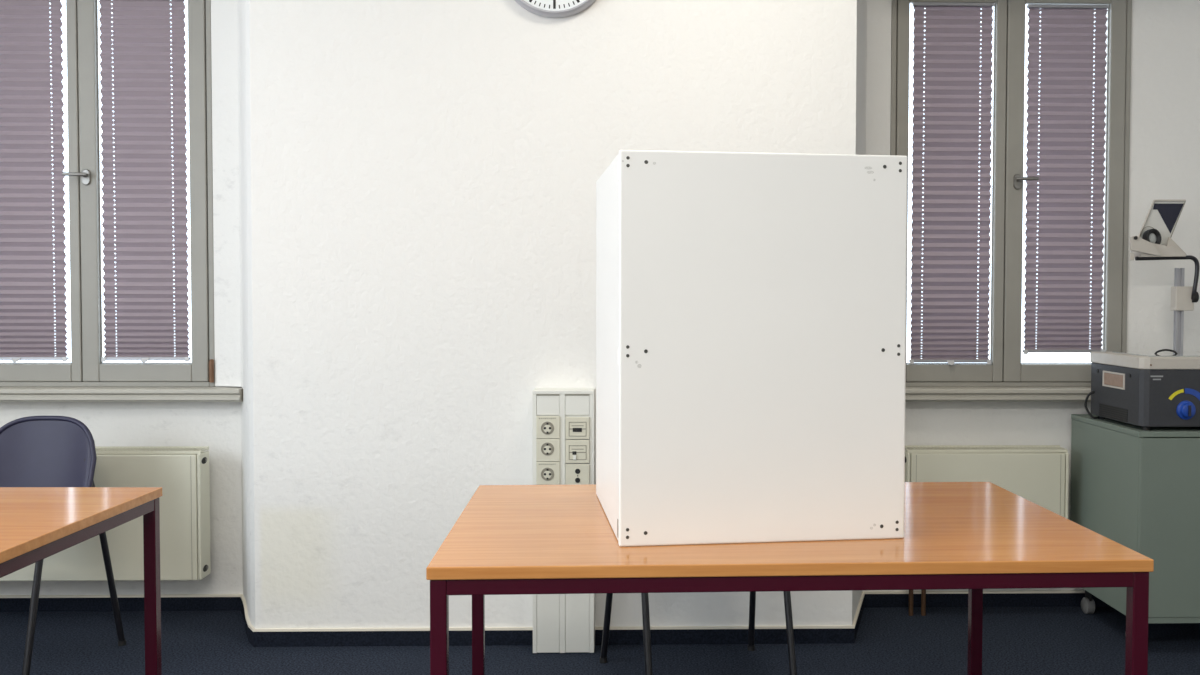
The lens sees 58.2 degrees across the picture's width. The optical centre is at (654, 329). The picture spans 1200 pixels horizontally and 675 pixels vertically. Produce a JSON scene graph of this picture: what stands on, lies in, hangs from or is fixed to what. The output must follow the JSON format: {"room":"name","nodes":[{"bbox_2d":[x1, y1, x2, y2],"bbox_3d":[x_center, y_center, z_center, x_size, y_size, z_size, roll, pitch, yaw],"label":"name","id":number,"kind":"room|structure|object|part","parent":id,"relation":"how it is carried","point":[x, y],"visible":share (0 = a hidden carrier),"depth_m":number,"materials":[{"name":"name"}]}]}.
{"room":"classroom","nodes":[
{"label":"classroom","id":0,"kind":"room"},
{"bbox_2d":[0,0,1199,628],"bbox_3d":[-0.145,-0.434,3.991,6.900,3.000,0.710,0,2,-1],"label":"wall","id":1,"kind":"structure","parent":0,"point":[419,178],"depth_m":3.63,"materials":[{"name":"white paint"}]},
{"bbox_2d":[0,446,210,580],"bbox_3d":[-2.150,0.746,3.964,1.015,0.634,0.170,0,2,-1],"label":"panel radiator","id":2,"kind":"object","parent":1,"relation":"attached to","point":[182,473],"visible":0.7,"depth_m":3.89,"materials":[{"name":"metal"}]},
{"bbox_3d":[-2.151,0.677,3.964,0.986,0.456,0.012,0,2,-1],"label":"panel","id":3,"kind":"part","parent":2,"relation":"part of","materials":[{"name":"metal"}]},
{"bbox_2d":[95,446,208,453],"bbox_3d":[-2.150,0.438,3.922,1.006,0.016,0.080,0,2,-1],"label":"grille","id":4,"kind":"object","parent":2,"relation":"attached to","point":[99,449],"depth_m":3.92,"materials":[{"name":"metal"}]},
{"bbox_2d":[0,0,215,386],"bbox_3d":[-2.143,-0.563,4.015,0.986,1.552,0.132,0,2,-1],"label":"window","id":5,"kind":"structure","parent":1,"relation":"in","point":[85,368],"depth_m":4.01,"materials":[{"name":"paint"}]},
{"bbox_2d":[0,0,68,362],"bbox_3d":[-2.378,-0.559,3.990,0.369,1.362,0.040,0,2,-1],"label":"blind","id":6,"kind":"object","parent":5,"relation":"attached to","point":[28,229],"visible":1,"depth_m":4.00,"materials":[{"name":"fabric"}]},
{"bbox_3d":[-2.380,0.106,4.020,0.365,0.011,0.022,0,2,-1],"label":"rail","id":7,"kind":"part","parent":6,"relation":"part of","materials":[{"name":"metal"}]},
{"bbox_3d":[-2.243,-0.564,4.002,0.001,1.340,0.001,0,2,-1],"label":"cord","id":8,"kind":"part","parent":6,"relation":"part of","materials":[{"name":"white fabric"}]},
{"bbox_3d":[-2.379,-0.556,4.004,0.470,1.498,0.026,0,2,-1],"label":"sash","id":9,"kind":"part","parent":5,"relation":"part of","materials":[{"name":"paint"}]},
{"bbox_3d":[-2.138,-0.574,3.958,0.082,0.015,0.016,0,2,-6],"label":"handle lever","id":10,"kind":"part","parent":5,"relation":"part of","materials":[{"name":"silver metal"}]},
{"bbox_3d":[-1.907,-0.555,4.015,0.466,1.498,0.026,0,2,-1],"label":"sash","id":11,"kind":"part","parent":5,"relation":"part of","materials":[{"name":"paint"}]},
{"bbox_2d":[99,0,190,362],"bbox_3d":[-1.904,-0.558,4.002,0.324,1.362,0.040,0,2,-1],"label":"blind","id":12,"kind":"object","parent":5,"relation":"attached to","point":[144,73],"visible":1,"depth_m":4.01,"materials":[{"name":"fabric"}]},
{"bbox_3d":[-2.016,-0.564,4.008,0.001,1.340,0.001,0,2,-1],"label":"cord","id":13,"kind":"part","parent":12,"relation":"part of","materials":[{"name":"white fabric"}]},
{"bbox_3d":[-1.906,0.107,4.031,0.320,0.011,0.022,0,2,-1],"label":"rail","id":14,"kind":"part","parent":12,"relation":"part of","materials":[{"name":"metal"}]},
{"bbox_3d":[-1.800,-0.563,4.013,0.001,1.340,0.001,0,2,-1],"label":"cord","id":15,"kind":"part","parent":12,"relation":"part of","materials":[{"name":"white fabric"}]},
{"bbox_2d":[0,387,242,401],"bbox_3d":[-2.373,0.238,3.995,1.685,0.050,0.127,0,2,-1],"label":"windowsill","id":16,"kind":"structure","parent":1,"relation":"attached to","point":[7,394],"depth_m":3.95,"materials":[{"name":"paint"}]},
{"bbox_2d":[211,0,242,386],"bbox_3d":[-1.581,-0.594,4.006,0.138,1.608,0.046,1,2,21],"label":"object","id":17,"kind":"structure","parent":1,"relation":"attached to","point":[225,46],"depth_m":3.99,"materials":[{"name":"white paint"}]},
{"bbox_2d":[0,590,1109,646],"bbox_3d":[-0.145,1.044,3.890,6.898,0.052,0.433,0,2,-1],"label":"baseboard","id":18,"kind":"structure","parent":1,"relation":"attached to","point":[667,636],"depth_m":3.69,"materials":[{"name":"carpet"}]},
{"bbox_2d":[515,0,595,17],"bbox_3d":[-0.335,-1.234,3.588,0.374,0.374,0.036,0,2,-1],"label":"wall clock","id":19,"kind":"object","parent":1,"relation":"attached to","point":[544,8],"visible":1,"depth_m":3.58,"materials":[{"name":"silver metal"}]},
{"bbox_2d":[532,388,594,652],"bbox_3d":[-0.305,0.637,3.610,0.204,0.876,0.110,0,2,-1],"label":"power outlet panel","id":20,"kind":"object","parent":1,"relation":"attached to","point":[563,419],"depth_m":3.56,"materials":[{"name":"plastic"}]},
{"bbox_3d":[-0.354,0.474,3.559,0.078,0.076,0.009,0,2,-1],"label":"socket plate","id":21,"kind":"part","parent":20,"relation":"part of","materials":[{"name":"beige plastic"}]},
{"bbox_3d":[-0.353,0.397,3.557,0.078,0.075,0.009,0,2,-1],"label":"socket plate","id":22,"kind":"part","parent":20,"relation":"part of","materials":[{"name":"beige plastic"}]},
{"bbox_3d":[-0.353,0.322,3.555,0.078,0.074,0.009,0,2,-1],"label":"socket plate","id":23,"kind":"part","parent":20,"relation":"part of","materials":[{"name":"beige plastic"}]},
{"bbox_3d":[-0.257,0.402,3.560,0.079,0.077,0.009,0,2,-1],"label":"data plate","id":24,"kind":"part","parent":20,"relation":"part of","materials":[{"name":"beige plastic"}]},
{"bbox_3d":[-0.257,0.324,3.557,0.079,0.073,0.009,0,2,-1],"label":"data plate","id":25,"kind":"part","parent":20,"relation":"part of","materials":[{"name":"beige plastic"}]},
{"bbox_3d":[-0.257,0.481,3.562,0.079,0.073,0.009,0,2,-1],"label":"aerial plate","id":26,"kind":"part","parent":20,"relation":"part of","materials":[{"name":"beige plastic"}]},
{"bbox_2d":[865,0,891,154],"bbox_3d":[0.822,-0.591,4.061,0.136,1.608,0.054,-1,2,-30],"label":"trim","id":27,"kind":"structure","parent":1,"relation":"attached to","point":[878,12],"depth_m":4.03,"materials":[{"name":"white paint"}]},
{"bbox_2d":[905,445,1068,615],"bbox_3d":[1.223,0.750,4.045,0.605,0.634,0.170,0,2,-1],"label":"panel radiator","id":28,"kind":"object","parent":1,"relation":"attached to","point":[1039,474],"visible":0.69,"depth_m":3.96,"materials":[{"name":"metal"}]},
{"bbox_3d":[1.224,0.681,4.045,0.576,0.456,0.012,0,2,-1],"label":"panel","id":29,"kind":"part","parent":28,"relation":"part of","materials":[{"name":"metal"}]},
{"bbox_2d":[905,445,1067,452],"bbox_3d":[1.226,0.443,4.003,0.596,0.016,0.080,0,2,-1],"label":"grille","id":30,"kind":"object","parent":28,"relation":"attached to","point":[909,448],"depth_m":3.99,"materials":[{"name":"metal"}]},
{"bbox_3d":[1.226,0.683,3.965,0.572,0.458,0.012,0,2,-1],"label":"panel","id":31,"kind":"part","parent":28,"relation":"part of","materials":[{"name":"metal"}]},
{"bbox_2d":[905,387,1090,401],"bbox_3d":[1.416,0.243,4.086,1.272,0.050,0.127,0,2,-1],"label":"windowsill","id":32,"kind":"structure","parent":1,"relation":"attached to","point":[912,394],"depth_m":4.03,"materials":[{"name":"paint"}]},
{"bbox_2d":[890,0,1131,386],"bbox_3d":[1.350,-0.559,4.099,0.916,1.552,0.132,0,2,-1],"label":"window","id":33,"kind":"structure","parent":1,"relation":"in","point":[1006,369],"depth_m":4.08,"materials":[{"name":"paint"}]},
{"bbox_3d":[1.122,-0.552,4.088,0.415,1.498,0.026,0,2,-1],"label":"sash","id":34,"kind":"part","parent":33,"relation":"part of","materials":[{"name":"paint"}]},
{"bbox_2d":[909,2,994,364],"bbox_3d":[1.126,-0.551,4.075,0.312,1.369,0.040,0,2,-1],"label":"blind","id":35,"kind":"object","parent":33,"relation":"attached to","point":[948,249],"visible":1,"depth_m":4.08,"materials":[{"name":"fabric"}]},
{"bbox_3d":[1.018,-0.556,4.081,0.001,1.348,0.001,0,2,-1],"label":"cord","id":36,"kind":"part","parent":35,"relation":"part of","materials":[{"name":"white fabric"}]},
{"bbox_3d":[1.125,0.118,4.104,0.308,0.011,0.022,0,2,-1],"label":"rail","id":37,"kind":"part","parent":35,"relation":"part of","materials":[{"name":"metal"}]},
{"bbox_3d":[1.127,-1.230,4.062,0.308,0.012,0.022,0,2,-1],"label":"rail","id":38,"kind":"part","parent":35,"relation":"part of","materials":[{"name":"metal"}]},
{"bbox_3d":[1.232,-0.556,4.086,0.001,1.348,0.001,0,2,-1],"label":"cord","id":39,"kind":"part","parent":35,"relation":"part of","materials":[{"name":"white fabric"}]},
{"bbox_3d":[1.402,-0.569,4.043,0.082,0.015,0.016,0,2,3],"label":"handle lever","id":40,"kind":"part","parent":33,"relation":"part of","materials":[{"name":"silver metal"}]},
{"bbox_3d":[1.559,-0.551,4.099,0.453,1.498,0.026,0,2,-1],"label":"sash","id":41,"kind":"part","parent":33,"relation":"part of","materials":[{"name":"paint"}]},
{"bbox_2d":[1022,4,1108,353],"bbox_3d":[1.562,-0.569,4.092,0.312,1.324,0.025,0,2,-1],"label":"blind","id":42,"kind":"object","parent":33,"relation":"attached to","point":[1064,236],"visible":0.99,"depth_m":4.09,"materials":[{"name":"fabric"}]},
{"bbox_3d":[1.458,-0.572,4.091,0.001,1.306,0.001,0,2,-1],"label":"cord","id":43,"kind":"part","parent":42,"relation":"part of","materials":[{"name":"white fabric"}]},
{"bbox_3d":[1.561,0.081,4.114,0.308,0.011,0.022,0,2,-1],"label":"rail","id":44,"kind":"part","parent":42,"relation":"part of","materials":[{"name":"metal"}]},
{"bbox_3d":[1.564,-1.225,4.073,0.308,0.012,0.022,0,2,-1],"label":"rail","id":45,"kind":"part","parent":42,"relation":"part of","materials":[{"name":"metal"}]},
{"bbox_3d":[1.666,-0.572,4.096,0.001,1.306,0.001,0,2,-1],"label":"cord","id":46,"kind":"part","parent":42,"relation":"part of","materials":[{"name":"white fabric"}]},
{"bbox_2d":[0,606,1199,674],"bbox_3d":[-0.072,1.213,0.874,7.100,0.100,7.075,0,2,-1],"label":"floor","id":47,"kind":"structure","parent":0,"point":[888,640],"depth_m":3.58,"materials":[{"name":"blue carpet"}]},
{"bbox_2d":[0,416,125,674],"bbox_3d":[-2.075,0.690,3.421,0.533,0.780,0.533,0,2,2],"label":"chair","id":48,"kind":"object","parent":47,"relation":"on","point":[36,451],"visible":0.64,"depth_m":3.63,"materials":[{"name":"blue plastic"}]},
{"bbox_3d":[-1.865,0.863,3.222,0.024,0.436,0.131,0,2,2],"label":"leg","id":49,"kind":"part","parent":48,"relation":"part of","materials":[{"name":"black metal"}]},
{"bbox_3d":[-2.069,0.451,3.623,0.372,0.300,0.114,0,2,2],"label":"backrest","id":50,"kind":"part","parent":48,"relation":"part of","materials":[{"name":"blue plastic"}]},
{"bbox_3d":[-1.865,0.750,3.612,0.119,0.637,0.103,0,2,2],"label":"leg","id":51,"kind":"part","parent":48,"relation":"part of","materials":[{"name":"black metal"}]},
{"bbox_2d":[0,487,162,674],"bbox_3d":[-1.812,0.754,2.188,1.267,0.730,0.800,0,2,-1],"label":"table","id":52,"kind":"object","parent":47,"relation":"on","point":[37,524],"visible":1,"depth_m":2.38,"materials":[{"name":"brown wood"}]},
{"bbox_3d":[-1.812,0.425,2.178,1.257,0.028,0.790,0,2,-1],"label":"apron frame","id":53,"kind":"part","parent":52,"relation":"part of","materials":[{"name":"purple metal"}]},
{"bbox_3d":[-1.204,0.752,2.578,0.028,0.704,0.028,0,2,-1],"label":"leg","id":54,"kind":"part","parent":52,"relation":"part of","materials":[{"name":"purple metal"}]},
{"bbox_2d":[600,591,796,674],"bbox_3d":[0.138,0.698,3.322,0.533,0.780,0.533,0,2,-14],"label":"chair","id":55,"kind":"object","parent":47,"relation":"on","point":[644,596],"visible":0.06,"depth_m":3.18,"materials":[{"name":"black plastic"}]},
{"bbox_3d":[-0.109,0.758,3.462,0.120,0.637,0.103,0,2,-14],"label":"leg","id":56,"kind":"part","parent":55,"relation":"part of","materials":[{"name":"black metal"}]},
{"bbox_3d":[-0.023,0.871,3.082,0.024,0.436,0.131,0,2,-14],"label":"leg","id":57,"kind":"part","parent":55,"relation":"part of","materials":[{"name":"black metal"}]},
{"bbox_3d":[0.287,0.756,3.564,0.120,0.637,0.103,0,2,-14],"label":"leg","id":58,"kind":"part","parent":55,"relation":"part of","materials":[{"name":"black metal"}]},
{"bbox_3d":[0.396,0.869,3.189,0.024,0.436,0.131,0,2,-14],"label":"leg","id":59,"kind":"part","parent":55,"relation":"part of","materials":[{"name":"black metal"}]},
{"bbox_2d":[426,482,1153,674],"bbox_3d":[0.216,0.756,2.266,1.282,0.730,0.800,0,2,-3],"label":"table","id":60,"kind":"object","parent":47,"relation":"on","point":[975,537],"visible":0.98,"depth_m":1.92,"materials":[{"name":"brown wood"}]},
{"bbox_3d":[-0.371,0.776,1.855,0.028,0.704,0.028,0,2,-3],"label":"leg","id":61,"kind":"part","parent":60,"relation":"part of","materials":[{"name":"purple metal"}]},
{"bbox_3d":[-0.430,0.753,2.615,0.028,0.704,0.028,0,2,-3],"label":"leg","id":62,"kind":"part","parent":60,"relation":"part of","materials":[{"name":"red metal"}]},
{"bbox_2d":[596,150,907,546],"bbox_3d":[0.169,0.027,2.260,0.548,0.727,0.529,0,2,-8],"label":"voting booth","id":63,"kind":"object","parent":60,"relation":"on","point":[751,306],"visible":1,"depth_m":2.00,"materials":[{"name":"white laminate"}]},
{"bbox_3d":[-0.092,0.027,2.234,0.018,0.723,0.509,0,2,-8],"label":"panel","id":64,"kind":"part","parent":63,"relation":"part of","materials":[{"name":"white laminate"}]},
{"bbox_3d":[0.214,0.427,2.256,1.275,0.028,0.790,0,2,-3],"label":"apron frame","id":65,"kind":"part","parent":60,"relation":"part of","materials":[{"name":"red metal"}]},
{"bbox_3d":[0.797,0.753,2.677,0.028,0.704,0.028,0,2,-3],"label":"leg","id":66,"kind":"part","parent":60,"relation":"part of","materials":[{"name":"red metal"}]},
{"bbox_3d":[0.856,0.777,1.918,0.028,0.704,0.028,0,2,-3],"label":"leg","id":67,"kind":"part","parent":60,"relation":"part of","materials":[{"name":"red metal"}]},
{"bbox_2d":[1070,414,1199,635],"bbox_3d":[1.990,0.702,3.822,0.800,0.747,0.578,0,2,-2],"label":"base cabinet","id":68,"kind":"object","parent":47,"relation":"on","point":[1138,489],"visible":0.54,"depth_m":3.56,"materials":[{"name":"green laminate"}]},
{"bbox_3d":[1.599,0.655,3.831,0.016,0.618,0.531,0,2,-2],"label":"panel","id":69,"kind":"part","parent":68,"relation":"part of","materials":[{"name":"green laminate"}]},
{"bbox_3d":[1.990,0.337,3.832,0.800,0.018,0.535,0,2,-2],"label":"panel","id":70,"kind":"part","parent":68,"relation":"part of","materials":[{"name":"green laminate"}]},
{"bbox_2d":[1084,200,1199,430],"bbox_3d":[1.795,-0.068,3.744,0.434,0.797,0.420,0,2,-2],"label":"projector","id":71,"kind":"object","parent":68,"relation":"on","point":[1146,389],"visible":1,"depth_m":3.73,"materials":[{"name":"grey plastic"}]},
{"bbox_2d":[1099,403,1127,421],"bbox_3d":[1.607,0.290,3.773,0.002,0.043,0.215,0,2,-2],"label":"vent","id":72,"kind":"object","parent":71,"relation":"attached to","point":[1111,407],"depth_m":3.77,"materials":[{"name":"black plastic"}]},
{"bbox_3d":[1.607,0.175,3.766,0.004,0.055,0.165,0,2,-2],"label":"grip frame","id":73,"kind":"part","parent":71,"relation":"part of","materials":[{"name":"white plastic"}]},
{"bbox_3d":[1.809,0.084,3.756,0.300,0.003,0.280,0,2,-2],"label":"stage glass","id":74,"kind":"part","parent":71,"relation":"part of","materials":[{"name":"clear glass"}]},
{"bbox_2d":[1140,201,1184,245],"bbox_3d":[1.833,-0.383,3.897,0.161,0.170,0.035,0,2,-2],"label":"mirror","id":75,"kind":"object","parent":71,"relation":"on","point":[1162,217],"depth_m":3.89,"materials":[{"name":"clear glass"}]},
{"bbox_3d":[1.843,-0.189,3.870,0.231,0.159,0.025,0,2,-2],"label":"arm","id":76,"kind":"part","parent":71,"relation":"part of","materials":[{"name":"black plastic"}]},
{"bbox_3d":[1.763,0.266,3.558,0.064,0.064,0.022,0,2,-2],"label":"dial knob","id":77,"kind":"part","parent":71,"relation":"part of","materials":[{"name":"blue plastic"}]},
{"bbox_3d":[1.946,-0.119,3.881,0.016,0.040,0.040,0,2,-2],"label":"focus knob","id":78,"kind":"part","parent":71,"relation":"part of","materials":[{"name":"black plastic"}]},
{"bbox_3d":[1.799,0.654,3.562,0.396,0.594,0.017,0,2,-2],"label":"door","id":79,"kind":"part","parent":68,"relation":"part of","materials":[{"name":"green laminate"}]},
{"bbox_3d":[1.981,0.647,4.104,0.764,0.618,0.010,0,2,-2],"label":"panel","id":80,"kind":"part","parent":68,"relation":"part of","materials":[{"name":"green laminate"}]},
{"bbox_3d":[1.998,0.963,3.580,0.796,0.020,0.016,0,2,-2],"label":"plinth rail","id":81,"kind":"part","parent":68,"relation":"part of","materials":[{"name":"metal"}]}
]}

